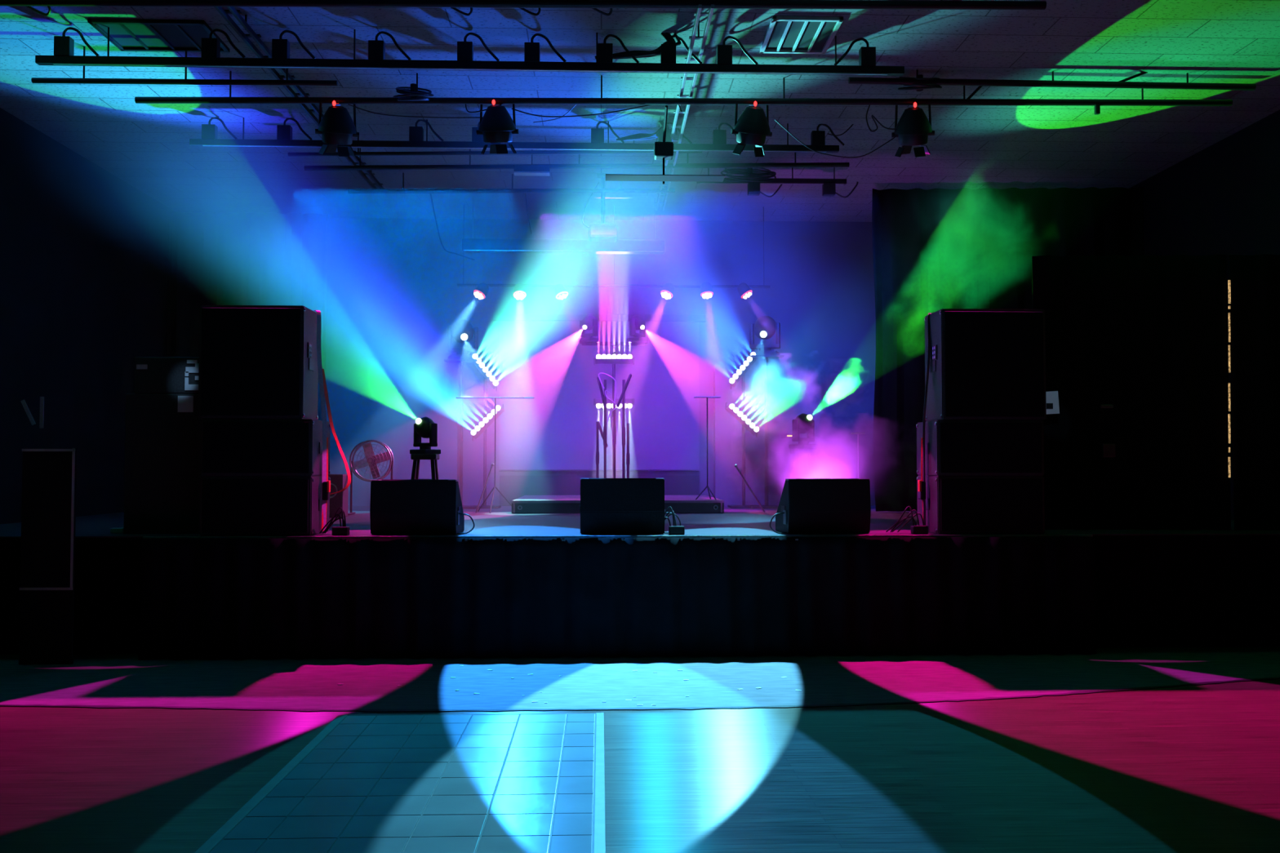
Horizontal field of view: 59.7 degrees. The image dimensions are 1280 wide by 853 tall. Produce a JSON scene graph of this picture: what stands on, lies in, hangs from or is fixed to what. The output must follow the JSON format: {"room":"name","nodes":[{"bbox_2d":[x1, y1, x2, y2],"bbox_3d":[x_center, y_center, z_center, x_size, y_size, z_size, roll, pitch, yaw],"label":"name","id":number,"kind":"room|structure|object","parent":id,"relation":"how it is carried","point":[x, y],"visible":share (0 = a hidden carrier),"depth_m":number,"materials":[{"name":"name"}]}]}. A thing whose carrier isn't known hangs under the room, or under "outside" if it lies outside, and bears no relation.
{"room":"event venue","nodes":[
{"label":"event venue","id":0,"kind":"room"},
{"bbox_2d":[0,537,142,654],"bbox_3d":[-5.270,1.533,12.538,2.150,0.980,6.280,0,-2,-2],"label":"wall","id":1,"kind":"structure","parent":0,"point":[107,577],"depth_m":9.42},
{"bbox_2d":[0,107,175,524],"bbox_3d":[-6.312,-0.654,8.811,0.200,5.100,14.000,0,-2,-2],"label":"wall","id":2,"kind":"structure","parent":0,"point":[84,251],"depth_m":12.49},
{"bbox_2d":[20,396,44,428],"bbox_3d":[-4.980,-0.115,9.140,0.186,0.260,0.010,0,-2,-2],"label":"sticker","id":3,"kind":"object","parent":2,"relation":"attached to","point":[42,398],"visible":1,"depth_m":9.13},
{"bbox_2d":[370,364,459,488],"bbox_3d":[-3.155,0.128,15.684,1.200,2.000,0.240,0,-2,-2],"label":"wall","id":4,"kind":"structure","parent":0,"point":[402,394],"depth_m":15.57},
{"bbox_2d":[325,217,875,506],"bbox_3d":[-0.162,-0.411,16.027,13.000,5.100,0.200,0,-2,-2],"label":"wall","id":5,"kind":"structure","parent":0,"point":[393,295],"depth_m":15.96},
{"bbox_2d":[492,313,706,471],"bbox_3d":[-0.575,-0.479,15.865,3.041,2.239,0.090,0,-2,-2],"label":"projection screen","id":6,"kind":"object","parent":5,"relation":"attached to","point":[542,357],"visible":1,"depth_m":15.85,"materials":[{"name":"white fabric"}]},
{"bbox_2d":[0,0,1279,222],"bbox_3d":[0.084,-3.245,9.123,13.000,0.100,15.000,0,-2,-2],"label":"ceiling","id":7,"kind":"structure","parent":0,"point":[146,146],"depth_m":10.61,"materials":[{"name":"tile"}]},
{"bbox_2d":[87,18,229,52],"bbox_3d":[-3.898,-3.182,9.084,0.902,0.033,0.617,0,-2,-2],"label":"ceiling vent","id":8,"kind":"object","parent":7,"relation":"in","point":[126,34],"visible":0.98,"depth_m":9.05,"materials":[{"name":"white metal"}]},
{"bbox_2d":[31,46,337,85],"bbox_3d":[-3.817,-3.028,9.379,2.526,0.316,0.045,0,-2,-2],"label":"pipe","id":9,"kind":"object","parent":7,"relation":"hanging from","point":[34,80],"visible":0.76,"depth_m":9.36,"materials":[{"name":"black metal"}]},
{"bbox_2d":[213,6,384,189],"bbox_3d":[-3.125,-3.054,10.944,0.140,0.160,5.634,0,-2,-1],"label":"rail","id":10,"kind":"object","parent":7,"relation":"hanging from","point":[224,13],"visible":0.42,"depth_m":9.29,"materials":[{"name":"black metal"}]},
{"bbox_2d":[35,26,904,75],"bbox_3d":[-1.324,-3.036,9.016,6.965,0.324,0.086,0,-2,-2],"label":"pipe","id":11,"kind":"object","parent":7,"relation":"hanging from","point":[64,46],"visible":1,"depth_m":8.98,"materials":[{"name":"black metal"}]},
{"bbox_2d":[288,137,702,156],"bbox_3d":[-1.524,-2.977,11.861,4.379,0.252,0.039,0,-2,-2],"label":"pipe","id":12,"kind":"object","parent":7,"relation":"hanging from","point":[528,152],"visible":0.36,"depth_m":11.84,"materials":[{"name":"black metal"}]},
{"bbox_2d":[347,173,675,193],"bbox_3d":[-1.539,-2.921,13.460,3.926,0.256,0.051,0,-2,-2],"label":"pipe","id":13,"kind":"object","parent":7,"relation":"hanging from","point":[431,190],"visible":0.93,"depth_m":13.44,"materials":[{"name":"black metal"}]},
{"bbox_2d":[189,117,844,152],"bbox_3d":[-1.212,-2.975,11.371,6.645,0.308,0.093,0,-2,-2],"label":"pipe","id":14,"kind":"object","parent":7,"relation":"hanging from","point":[209,131],"visible":0.8,"depth_m":11.34,"materials":[{"name":"black metal"}]},
{"bbox_2d":[0,0,1046,9],"bbox_3d":[-0.865,-3.112,8.084,7.701,0.235,0.061,0,-2,-2],"label":"pipe","id":15,"kind":"object","parent":7,"relation":"hanging from","point":[728,4],"visible":1,"depth_m":8.07,"materials":[{"name":"black metal"}]},
{"bbox_2d":[513,149,550,176],"bbox_3d":[-1.178,-2.920,12.164,0.385,0.344,0.135,0,-2,-2],"label":"strip light","id":16,"kind":"object","parent":7,"relation":"hanging from","point":[519,169],"visible":0.96,"depth_m":12.11,"materials":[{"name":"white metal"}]},
{"bbox_2d":[513,171,550,176],"bbox_3d":[-1.178,-2.756,12.156,0.385,0.016,0.130,0,-2,-2],"label":"diffuser","id":17,"kind":"object","parent":16,"relation":"attached to","point":[516,173],"depth_m":12.12,"materials":[{"name":"white paint"}]},
{"bbox_2d":[462,197,665,254],"bbox_3d":[-0.997,-2.645,14.667,2.656,0.725,0.169,0,-2,-2],"label":"beam","id":18,"kind":"structure","parent":7,"relation":"hanging from","point":[473,245],"depth_m":14.59,"materials":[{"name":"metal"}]},
{"bbox_2d":[304,147,849,170],"bbox_3d":[-0.675,-2.950,12.390,6.035,0.270,0.053,0,-2,-2],"label":"pipe","id":19,"kind":"object","parent":7,"relation":"hanging from","point":[486,166],"visible":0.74,"depth_m":12.37,"materials":[{"name":"black metal"}]},
{"bbox_2d":[582,173,617,241],"bbox_3d":[-0.491,-2.651,13.508,0.427,0.792,0.360,0,-2,-2],"label":"projector","id":20,"kind":"object","parent":7,"relation":"hanging from","point":[602,232],"visible":1,"depth_m":13.34,"materials":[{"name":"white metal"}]},
{"bbox_2d":[457,204,770,288],"bbox_3d":[-0.346,-2.437,15.088,4.226,1.113,0.036,0,-2,-2],"label":"pipe","id":21,"kind":"object","parent":7,"relation":"hanging from","point":[463,284],"visible":0.88,"depth_m":15.06,"materials":[{"name":"black metal"}]},
{"bbox_2d":[473,282,488,299],"bbox_3d":[-2.134,-1.821,14.996,0.176,0.225,0.208,-2,-3,41],"label":"light","id":22,"kind":"object","parent":21,"relation":"attached to","point":[481,291],"visible":1,"depth_m":14.94,"materials":[{"name":"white metal"}]},
{"bbox_2d":[512,283,526,299],"bbox_3d":[-1.617,-1.820,15.015,0.180,0.227,0.203,0,-2,-2],"label":"light","id":23,"kind":"object","parent":21,"relation":"attached to","point":[519,291],"visible":1,"depth_m":14.96,"materials":[{"name":"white metal"}]},
{"bbox_2d":[660,282,675,299],"bbox_3d":[0.374,-1.834,15.084,0.176,0.227,0.206,-1,-2,32],"label":"light","id":24,"kind":"object","parent":21,"relation":"attached to","point":[667,292],"visible":1,"depth_m":15.03,"materials":[{"name":"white metal"}]},
{"bbox_2d":[700,281,713,298],"bbox_3d":[0.904,-1.843,15.091,0.179,0.223,0.188,0,-2,-2],"label":"light","id":25,"kind":"object","parent":21,"relation":"attached to","point":[706,291],"visible":1,"depth_m":15.04,"materials":[{"name":"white metal"}]},
{"bbox_2d":[737,282,751,298],"bbox_3d":[1.416,-1.840,15.106,0.206,0.221,0.188,0,-2,-2],"label":"light","id":26,"kind":"object","parent":21,"relation":"attached to","point":[744,290],"visible":1,"depth_m":15.05,"materials":[{"name":"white metal"}]},
{"bbox_2d":[595,32,680,59],"bbox_3d":[-0.015,-3.157,9.066,0.702,0.360,0.140,0,-2,-2],"label":"cable bundle","id":27,"kind":"object","parent":7,"relation":"hanging from","point":[668,37],"visible":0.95,"depth_m":9.05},
{"bbox_2d":[616,120,669,141],"bbox_3d":[0.039,-3.097,11.419,0.562,0.356,0.112,0,-2,-2],"label":"cable bundle","id":28,"kind":"object","parent":7,"relation":"hanging from","point":[641,135],"visible":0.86,"depth_m":11.39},
{"bbox_2d":[134,71,1232,106],"bbox_3d":[0.479,-3.013,10.080,9.911,0.300,0.057,0,-2,-2],"label":"pipe","id":29,"kind":"object","parent":7,"relation":"hanging from","point":[139,100],"visible":0.89,"depth_m":10.05,"materials":[{"name":"black metal"}]},
{"bbox_2d":[315,100,359,156],"bbox_3d":[-2.710,-2.666,10.009,0.378,0.542,0.374,0,-2,-2],"label":"light","id":30,"kind":"object","parent":29,"relation":"hanging from","point":[336,126],"visible":1,"depth_m":9.89,"materials":[{"name":"black metal"}]},
{"bbox_2d":[393,83,433,101],"bbox_3d":[-2.022,-2.974,9.972,0.357,0.209,0.339,0,-2,-2],"label":"cable coil","id":31,"kind":"object","parent":29,"relation":"on","point":[411,91],"visible":0.99,"depth_m":9.90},
{"bbox_2d":[348,103,483,118],"bbox_3d":[-1.977,-2.822,9.987,1.261,0.118,0.010,0,-2,-2],"label":"cable","id":32,"kind":"object","parent":29,"relation":"hanging from","point":[348,104],"visible":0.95,"depth_m":9.98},
{"bbox_2d":[475,99,519,154],"bbox_3d":[-1.273,-2.687,10.051,0.353,0.529,0.366,-1,-2,32],"label":"light","id":33,"kind":"object","parent":29,"relation":"hanging from","point":[496,126],"visible":1,"depth_m":9.94,"materials":[{"name":"black metal"}]},
{"bbox_2d":[511,104,681,117],"bbox_3d":[-0.388,-2.871,10.068,1.536,0.170,0.028,0,-2,-3],"label":"cable","id":34,"kind":"object","parent":29,"relation":"hanging from","point":[646,104],"visible":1,"depth_m":10.06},
{"bbox_2d":[605,105,724,184],"bbox_3d":[0.230,-2.597,10.345,1.100,0.598,0.566,0,-2,-2],"label":"light","id":35,"kind":"object","parent":29,"relation":"hanging from","point":[664,150],"visible":1,"depth_m":10.37,"materials":[{"name":"black metal"}]},
{"bbox_2d":[730,101,772,156],"bbox_3d":[1.011,-2.700,10.149,0.381,0.549,0.386,0,-2,-2],"label":"light","id":36,"kind":"object","parent":29,"relation":"hanging from","point":[752,127],"visible":1,"depth_m":10.02,"materials":[{"name":"black metal"}]},
{"bbox_2d":[891,97,934,157],"bbox_3d":[2.502,-2.712,10.190,0.357,0.558,0.375,-1,-2,37],"label":"light","id":37,"kind":"object","parent":29,"relation":"hanging from","point":[913,127],"visible":1,"depth_m":10.07,"materials":[{"name":"black metal"}]},
{"bbox_2d":[654,4,714,210],"bbox_3d":[0.369,-3.025,11.351,0.142,0.190,6.500,0,-2,-2],"label":"rail","id":38,"kind":"object","parent":7,"relation":"hanging from","point":[696,24],"visible":0.92,"depth_m":9.73,"materials":[{"name":"black metal"}]},
{"bbox_2d":[696,167,857,197],"bbox_3d":[1.613,-2.873,13.069,1.904,0.379,0.097,0,-2,-2],"label":"strip","id":39,"kind":"object","parent":7,"relation":"hanging from","point":[828,188],"visible":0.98,"depth_m":13.04,"materials":[{"name":"black metal"}]},
{"bbox_2d":[720,167,776,182],"bbox_3d":[1.259,-2.934,12.973,0.646,0.312,0.594,0,-2,-2],"label":"cable coil","id":40,"kind":"object","parent":39,"relation":"hanging from","point":[750,173],"visible":0.95,"depth_m":12.77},
{"bbox_2d":[760,15,843,53],"bbox_3d":[1.301,-3.182,9.076,0.557,0.033,0.719,0,-2,-2],"label":"ceiling vent","id":41,"kind":"object","parent":7,"relation":"in","point":[784,33],"visible":1,"depth_m":9.05,"materials":[{"name":"metal"}]},
{"bbox_2d":[848,69,1256,90],"bbox_3d":[3.681,-3.094,9.945,3.663,0.147,0.055,0,-2,-2],"label":"pipe","id":42,"kind":"object","parent":7,"relation":"hanging from","point":[851,80],"visible":1,"depth_m":9.93,"materials":[{"name":"black metal"}]},
{"bbox_2d":[897,74,942,91],"bbox_3d":[2.525,-3.090,10.051,0.393,0.218,0.387,0,-2,-2],"label":"cable coil","id":43,"kind":"object","parent":42,"relation":"on","point":[919,87],"visible":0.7,"depth_m":9.89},
{"bbox_2d":[0,647,1279,852],"bbox_3d":[0.172,1.865,6.451,13.000,0.106,20.000,0,-2,-2],"label":"floor","id":44,"kind":"structure","parent":0,"point":[1188,769],"depth_m":6.38,"materials":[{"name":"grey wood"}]},
{"bbox_2d":[18,448,76,664],"bbox_3d":[-4.728,1.034,8.904,0.414,1.721,0.041,0,-2,-2],"label":"speaker","id":45,"kind":"object","parent":44,"relation":"on","point":[49,475],"visible":1,"depth_m":8.89,"materials":[{"name":"black paint"}]},
{"bbox_2d":[194,715,346,852],"bbox_3d":[-1.805,1.758,4.783,0.056,0.011,4.600,0,-2,-2],"label":"trim","id":46,"kind":"structure","parent":44,"relation":"on","point":[236,819],"depth_m":5.41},
{"bbox_2d":[209,714,595,852],"bbox_3d":[-0.991,1.760,4.872,1.563,0.009,4.414,0,-2,-2],"label":"floor tiles","id":47,"kind":"structure","parent":44,"relation":"on","point":[520,817],"depth_m":5.40,"materials":[{"name":"tile"}]},
{"bbox_2d":[593,712,605,852],"bbox_3d":[-0.175,1.760,4.840,0.050,0.011,4.600,0,-2,-2],"label":"trim","id":48,"kind":"structure","parent":44,"relation":"on","point":[599,834],"depth_m":5.44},
{"bbox_2d":[0,677,1279,712],"bbox_3d":[0.352,1.852,7.577,9.605,0.008,0.660,0,-2,-6],"label":"floor stripe","id":49,"kind":"structure","parent":44,"relation":"on","point":[1263,678],"depth_m":7.31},
{"bbox_2d":[1228,253,1279,530],"bbox_3d":[5.800,0.178,10.056,0.909,3.480,0.086,0,-2,4],"label":"curtain","id":50,"kind":"object","parent":44,"relation":"on","point":[1255,279],"visible":0.75,"depth_m":10.09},
{"bbox_3d":[4.459,0.180,10.099,1.755,3.480,0.110,0,-2,1],"label":"curtain","id":51,"kind":"object","parent":44,"relation":"on","visible":0},
{"bbox_2d":[1045,391,1059,414],"bbox_3d":[3.688,-0.214,10.007,0.151,0.211,0.008,0,-2,-2],"label":"notice","id":52,"kind":"object","parent":51,"relation":"attached to","point":[1051,397],"visible":0.71,"depth_m":10.01,"materials":[{"name":"paper"}]},
{"bbox_2d":[0,505,1279,537],"bbox_3d":[-0.043,1.024,12.599,12.600,0.012,6.560,0,-2,-2],"label":"deck","id":53,"kind":"object","parent":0,"point":[501,521],"visible":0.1,"depth_m":10.55,"materials":[{"name":"wood"}]},
{"bbox_2d":[167,212,327,420],"bbox_3d":[-5.318,-0.904,15.059,2.130,3.980,0.141,0,-2,-2],"label":"stage curtain","id":54,"kind":"object","parent":53,"relation":"on","point":[225,258],"visible":0.41,"depth_m":15.10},
{"bbox_2d":[199,475,329,536],"bbox_3d":[-3.186,0.669,9.529,0.924,0.490,0.636,0,-2,-2],"label":"subwoofer","id":55,"kind":"object","parent":53,"relation":"on","point":[230,505],"visible":0.81,"depth_m":9.22,"materials":[{"name":"paint"}]},
{"bbox_2d":[200,418,330,475],"bbox_3d":[-3.186,0.185,9.545,0.924,0.473,0.636,0,-2,-2],"label":"subwoofer","id":56,"kind":"object","parent":55,"relation":"on","point":[228,446],"visible":0.89,"depth_m":9.23,"materials":[{"name":"paint"}]},
{"bbox_2d":[198,305,318,420],"bbox_3d":[-3.231,-0.530,9.508,0.875,0.944,0.516,0,-2,-2],"label":"loudspeaker","id":57,"kind":"object","parent":56,"relation":"on","point":[256,362],"visible":0.91,"depth_m":9.25,"materials":[{"name":"paint"}]},
{"bbox_2d":[314,310,351,531],"bbox_3d":[-2.653,-0.059,9.576,0.335,1.902,0.162,0,-2,-2],"label":"cable","id":58,"kind":"object","parent":57,"relation":"attached to","point":[326,484],"visible":0.94,"depth_m":9.57,"materials":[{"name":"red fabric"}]},
{"bbox_2d":[319,506,350,535],"bbox_3d":[-2.568,0.790,9.342,0.302,0.235,0.136,-1,-2,20],"label":"cable box","id":59,"kind":"object","parent":53,"relation":"on","point":[336,531],"visible":1,"depth_m":9.32,"materials":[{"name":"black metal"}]},
{"bbox_2d":[328,474,348,517],"bbox_3d":[-3.430,0.774,12.463,0.280,0.480,0.290,0,-2,-2],"label":"speaker","id":60,"kind":"object","parent":53,"relation":"on","point":[338,482],"visible":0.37,"depth_m":12.34},
{"bbox_2d":[347,440,393,515],"bbox_3d":[-3.148,0.595,13.085,0.494,0.875,0.360,0,-2,-2],"label":"fan","id":61,"kind":"object","parent":53,"relation":"on","point":[371,460],"visible":0.95,"depth_m":13.06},
{"bbox_2d":[369,479,474,534],"bbox_3d":[-1.831,0.684,9.566,0.872,0.461,0.449,0,-2,1],"label":"floor monitor","id":62,"kind":"object","parent":53,"relation":"on","point":[397,506],"visible":1,"depth_m":9.35,"materials":[{"name":"paint"}]},
{"bbox_2d":[410,453,439,479],"bbox_3d":[-2.308,0.648,11.979,0.342,0.705,0.342,0,-2,-2],"label":"stool","id":63,"kind":"object","parent":53,"relation":"on","point":[416,458],"visible":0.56,"depth_m":11.87,"materials":[{"name":"black metal"}]},
{"bbox_2d":[409,417,440,453],"bbox_3d":[-2.309,0.096,11.996,0.294,0.403,0.249,-2,-2,39],"label":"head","id":64,"kind":"object","parent":63,"relation":"on","point":[424,427],"visible":1,"depth_m":11.91},
{"bbox_2d":[444,359,477,509],"bbox_3d":[-2.395,0.102,14.950,0.450,1.990,0.450,0,-2,-2],"label":"lighting stand","id":65,"kind":"object","parent":53,"relation":"on","point":[461,361],"visible":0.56,"depth_m":14.93,"materials":[{"name":"black metal"}]},
{"bbox_2d":[446,319,478,359],"bbox_3d":[-2.398,-1.168,15.090,0.412,0.563,0.346,1,-2,-18],"label":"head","id":66,"kind":"object","parent":65,"relation":"on","point":[462,331],"visible":0.96,"depth_m":14.99},
{"bbox_2d":[471,377,501,508],"bbox_3d":[-2.093,0.153,15.079,0.400,1.896,0.400,0,-2,-2],"label":"lighting stand","id":67,"kind":"object","parent":53,"relation":"on","point":[484,506],"visible":0.86,"depth_m":15.06,"materials":[{"name":"black metal"}]},
{"bbox_2d":[470,351,498,391],"bbox_3d":[-2.098,-0.743,14.998,0.401,0.535,0.129,0,-2,-2],"label":"bar","id":68,"kind":"object","parent":67,"relation":"attached to","point":[479,365],"visible":1,"depth_m":14.97,"materials":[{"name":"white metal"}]},
{"bbox_2d":[471,404,504,440],"bbox_3d":[-2.043,-0.056,14.975,0.450,0.497,0.125,0,-2,-2],"label":"bar","id":69,"kind":"object","parent":67,"relation":"attached to","point":[487,421],"visible":0.99,"depth_m":14.95,"materials":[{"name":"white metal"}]},
{"bbox_2d":[456,396,534,513],"bbox_3d":[-1.784,0.343,13.687,0.963,1.418,0.459,0,-2,-2],"label":"lighting stand","id":70,"kind":"object","parent":53,"relation":"on","point":[495,397],"visible":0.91,"depth_m":13.75,"materials":[{"name":"metal"}]},
{"bbox_2d":[499,475,699,506],"bbox_3d":[-0.569,0.907,15.768,2.823,0.428,0.040,0,-2,-2],"label":"stage riser","id":71,"kind":"object","parent":53,"relation":"on","point":[513,487],"visible":0.43,"depth_m":15.73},
{"bbox_2d":[612,347,615,478],"bbox_3d":[-0.355,0.023,15.145,0.400,2.160,0.400,0,-2,-2],"label":"lighting stand","id":72,"kind":"object","parent":53,"relation":"on","point":[613,348],"visible":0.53,"depth_m":15.15,"materials":[{"name":"black metal"}]},
{"bbox_2d":[593,354,634,364],"bbox_3d":[-0.348,-0.905,15.047,0.548,0.141,0.094,0,-2,-2],"label":"bar","id":73,"kind":"object","parent":72,"relation":"attached to","point":[608,359],"visible":1,"depth_m":15.01,"materials":[{"name":"black metal"}]},
{"bbox_2d":[579,340,648,346],"bbox_3d":[-0.353,-1.119,15.063,0.922,0.060,0.260,0,-2,-2],"label":"cross arm","id":74,"kind":"object","parent":72,"relation":"attached to","point":[631,343],"visible":1,"depth_m":15.03,"materials":[{"name":"black metal"}]},
{"bbox_2d":[577,315,599,342],"bbox_3d":[-0.693,-1.329,15.094,0.265,0.365,0.217,-2,-3,40],"label":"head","id":75,"kind":"object","parent":74,"relation":"on","point":[588,322],"visible":0.98,"depth_m":15.02},
{"bbox_2d":[626,315,648,341],"bbox_3d":[-0.033,-1.331,15.105,0.218,0.365,0.265,-1,-2,34],"label":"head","id":76,"kind":"object","parent":74,"relation":"on","point":[637,322],"visible":0.97,"depth_m":15.02},
{"bbox_2d":[593,398,634,408],"bbox_3d":[-0.348,-0.310,15.032,0.547,0.137,0.103,0,-2,-2],"label":"bar","id":77,"kind":"object","parent":72,"relation":"attached to","point":[597,402],"visible":0.78,"depth_m":15.00,"materials":[{"name":"black metal"}]},
{"bbox_2d":[511,494,724,513],"bbox_3d":[-0.305,1.006,14.620,2.556,0.151,2.407,0,-2,-2],"label":"stage riser","id":78,"kind":"object","parent":53,"relation":"on","point":[525,504],"visible":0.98,"depth_m":13.46,"materials":[{"name":"brown wood"}]},
{"bbox_2d":[596,376,607,478],"bbox_3d":[-0.447,0.136,14.297,0.240,1.567,0.240,0,-2,-2],"label":"microphone stand","id":79,"kind":"object","parent":78,"relation":"on","point":[603,396],"visible":0.73,"depth_m":14.28,"materials":[{"name":"black metal"}]},
{"bbox_2d":[595,421,608,478],"bbox_3d":[-0.548,0.427,14.383,0.238,0.993,0.238,1,-2,-24],"label":"microphone stand","id":80,"kind":"object","parent":78,"relation":"on","point":[598,428],"visible":0.63,"depth_m":14.37,"materials":[{"name":"black metal"}]},
{"bbox_2d":[612,379,616,478],"bbox_3d":[-0.333,0.159,14.480,0.240,1.535,0.240,0,-2,-2],"label":"microphone stand","id":81,"kind":"object","parent":78,"relation":"on","point":[614,428],"visible":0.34,"depth_m":14.46,"materials":[{"name":"black metal"}]},
{"bbox_2d":[617,373,631,478],"bbox_3d":[-0.210,0.121,14.306,0.240,1.598,0.240,0,-2,-2],"label":"microphone stand","id":82,"kind":"object","parent":78,"relation":"on","point":[622,397],"visible":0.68,"depth_m":14.29,"materials":[{"name":"black metal"}]},
{"bbox_2d":[579,478,680,533],"bbox_3d":[-0.085,0.681,9.630,0.863,0.472,0.447,0,-2,-2],"label":"floor monitor","id":83,"kind":"object","parent":53,"relation":"on","point":[607,505],"visible":0.89,"depth_m":9.42,"materials":[{"name":"paint"}]},
{"bbox_2d":[664,506,684,534],"bbox_3d":[0.217,0.793,9.444,0.341,0.235,0.131,-1,-2,17],"label":"cable box","id":84,"kind":"object","parent":53,"relation":"on","point":[673,530],"visible":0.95,"depth_m":9.37,"materials":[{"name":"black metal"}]},
{"bbox_2d":[727,373,758,508],"bbox_3d":[1.412,0.137,15.203,0.400,1.936,0.400,0,-2,-2],"label":"lighting stand","id":85,"kind":"object","parent":53,"relation":"on","point":[743,506],"visible":0.83,"depth_m":15.18,"materials":[{"name":"black metal"}]},
{"bbox_2d":[725,402,759,437],"bbox_3d":[1.383,-0.089,15.097,0.456,0.474,0.126,0,-2,-2],"label":"bar","id":86,"kind":"object","parent":85,"relation":"attached to","point":[731,408],"visible":1,"depth_m":15.07,"materials":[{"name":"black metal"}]},
{"bbox_2d":[728,350,758,389],"bbox_3d":[1.412,-0.772,15.121,0.414,0.530,0.127,0,-2,-2],"label":"bar","id":87,"kind":"object","parent":85,"relation":"attached to","point":[747,365],"visible":0.97,"depth_m":15.09,"materials":[{"name":"black metal"}]},
{"bbox_2d":[749,355,783,508],"bbox_3d":[1.710,0.073,15.095,0.450,2.057,0.450,0,-2,-2],"label":"lighting stand","id":88,"kind":"object","parent":53,"relation":"on","point":[765,357],"visible":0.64,"depth_m":15.07,"materials":[{"name":"black metal"}]},
{"bbox_2d":[749,315,780,355],"bbox_3d":[1.708,-1.234,15.229,0.412,0.569,0.334,-1,-2,17],"label":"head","id":89,"kind":"object","parent":88,"relation":"on","point":[764,327],"visible":0.97,"depth_m":15.13},
{"bbox_2d":[790,448,817,478],"bbox_3d":[1.867,0.638,12.728,0.342,0.776,0.342,0,-2,-2],"label":"stool","id":90,"kind":"object","parent":53,"relation":"on","point":[795,451],"visible":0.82,"depth_m":12.62,"materials":[{"name":"black metal"}]},
{"bbox_2d":[788,413,817,448],"bbox_3d":[1.868,0.051,12.746,0.294,0.403,0.248,2,-3,-41],"label":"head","id":91,"kind":"object","parent":90,"relation":"on","point":[803,423],"visible":0.99,"depth_m":12.67},
{"bbox_2d":[769,478,871,533],"bbox_3d":[1.512,0.685,9.676,0.872,0.467,0.448,0,-2,-9],"label":"floor monitor","id":92,"kind":"object","parent":53,"relation":"on","point":[806,505],"visible":1,"depth_m":9.48,"materials":[{"name":"paint"}]},
{"bbox_2d":[885,506,928,533],"bbox_3d":[2.275,0.796,9.516,0.357,0.235,0.129,-1,-2,15],"label":"cable box","id":93,"kind":"object","parent":53,"relation":"on","point":[915,529],"visible":1,"depth_m":9.50,"materials":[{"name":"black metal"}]},
{"bbox_2d":[916,475,1044,534],"bbox_3d":[2.960,0.676,9.745,0.926,0.490,0.636,0,-2,-2],"label":"subwoofer","id":94,"kind":"object","parent":53,"relation":"on","point":[955,504],"visible":0.84,"depth_m":9.43,"materials":[{"name":"paint"}]},
{"bbox_2d":[915,420,1044,475],"bbox_3d":[2.960,0.192,9.761,0.926,0.473,0.636,0,-2,-2],"label":"subwoofer","id":95,"kind":"object","parent":94,"relation":"on","point":[952,447],"visible":0.92,"depth_m":9.45,"materials":[{"name":"paint"}]},
{"bbox_2d":[924,308,1046,421],"bbox_3d":[2.993,-0.522,9.726,0.912,0.944,0.516,0,-2,-2],"label":"loudspeaker","id":96,"kind":"object","parent":95,"relation":"on","point":[986,364],"visible":0.96,"depth_m":9.47,"materials":[{"name":"paint"}]},
{"bbox_2d":[917,312,930,525],"bbox_3d":[2.488,-0.052,9.770,0.085,1.902,0.234,-1,-2,36],"label":"strap","id":97,"kind":"object","parent":96,"relation":"attached to","point":[922,483],"visible":0.88,"depth_m":9.71,"materials":[{"name":"black fabric"}]},
{"bbox_2d":[871,186,1144,511],"bbox_3d":[4.522,-0.950,13.705,3.320,3.980,0.142,0,-2,2],"label":"stage curtain","id":98,"kind":"object","parent":53,"relation":"on","point":[934,250],"visible":0.47,"depth_m":13.74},
{"bbox_3d":[-4.042,0.328,9.809,0.720,1.201,0.600,0,-2,-2],"label":"equipment case","id":99,"kind":"object","parent":53,"relation":"on","visible":0},
{"bbox_2d":[133,356,199,393],"bbox_3d":[-3.990,-0.432,9.780,0.679,0.312,0.512,0,-2,-2],"label":"rack","id":100,"kind":"object","parent":99,"relation":"on","point":[153,375],"visible":0.62,"depth_m":9.53,"materials":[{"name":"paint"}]},
{"bbox_2d":[177,395,193,412],"bbox_3d":[-3.882,-0.193,9.530,0.130,0.140,0.006,0,-2,-2],"label":"notice","id":101,"kind":"object","parent":99,"relation":"attached to","point":[185,403],"visible":1,"depth_m":9.53,"materials":[{"name":"paper"}]},
{"bbox_2d":[713,364,821,506],"bbox_3d":[1.806,0.134,15.858,1.500,2.000,0.240,0,-2,-2],"label":"wall","id":102,"kind":"structure","parent":0,"point":[793,390],"depth_m":15.74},
{"bbox_2d":[1092,535,1279,648],"bbox_3d":[4.974,1.545,12.898,2.550,0.980,6.280,0,-2,-2],"label":"stage front","id":103,"kind":"structure","parent":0,"point":[1153,591],"depth_m":9.75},
{"bbox_2d":[1128,109,1279,519],"bbox_3d":[6.480,-0.639,9.260,0.200,5.100,14.000,0,-2,-2],"label":"wall","id":104,"kind":"structure","parent":0,"point":[1223,198],"depth_m":11.99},
{"bbox_3d":[-0.243,1.525,12.565,7.900,0.998,6.580,0,-2,-2],"label":"floor","id":105,"kind":"structure","parent":0,"visible":0},
{"bbox_2d":[137,536,1097,660],"bbox_3d":[-0.125,1.410,9.216,7.905,0.978,0.079,0,-2,-2],"label":"stage skirt","id":106,"kind":"object","parent":105,"relation":"hanging from","point":[343,597],"visible":1,"depth_m":9.21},
{"bbox_2d":[142,534,1093,541],"bbox_3d":[-0.127,0.929,9.278,7.900,0.040,0.055,0,-2,-2],"label":"trim","id":107,"kind":"structure","parent":105,"relation":"attached to","point":[848,535],"depth_m":9.27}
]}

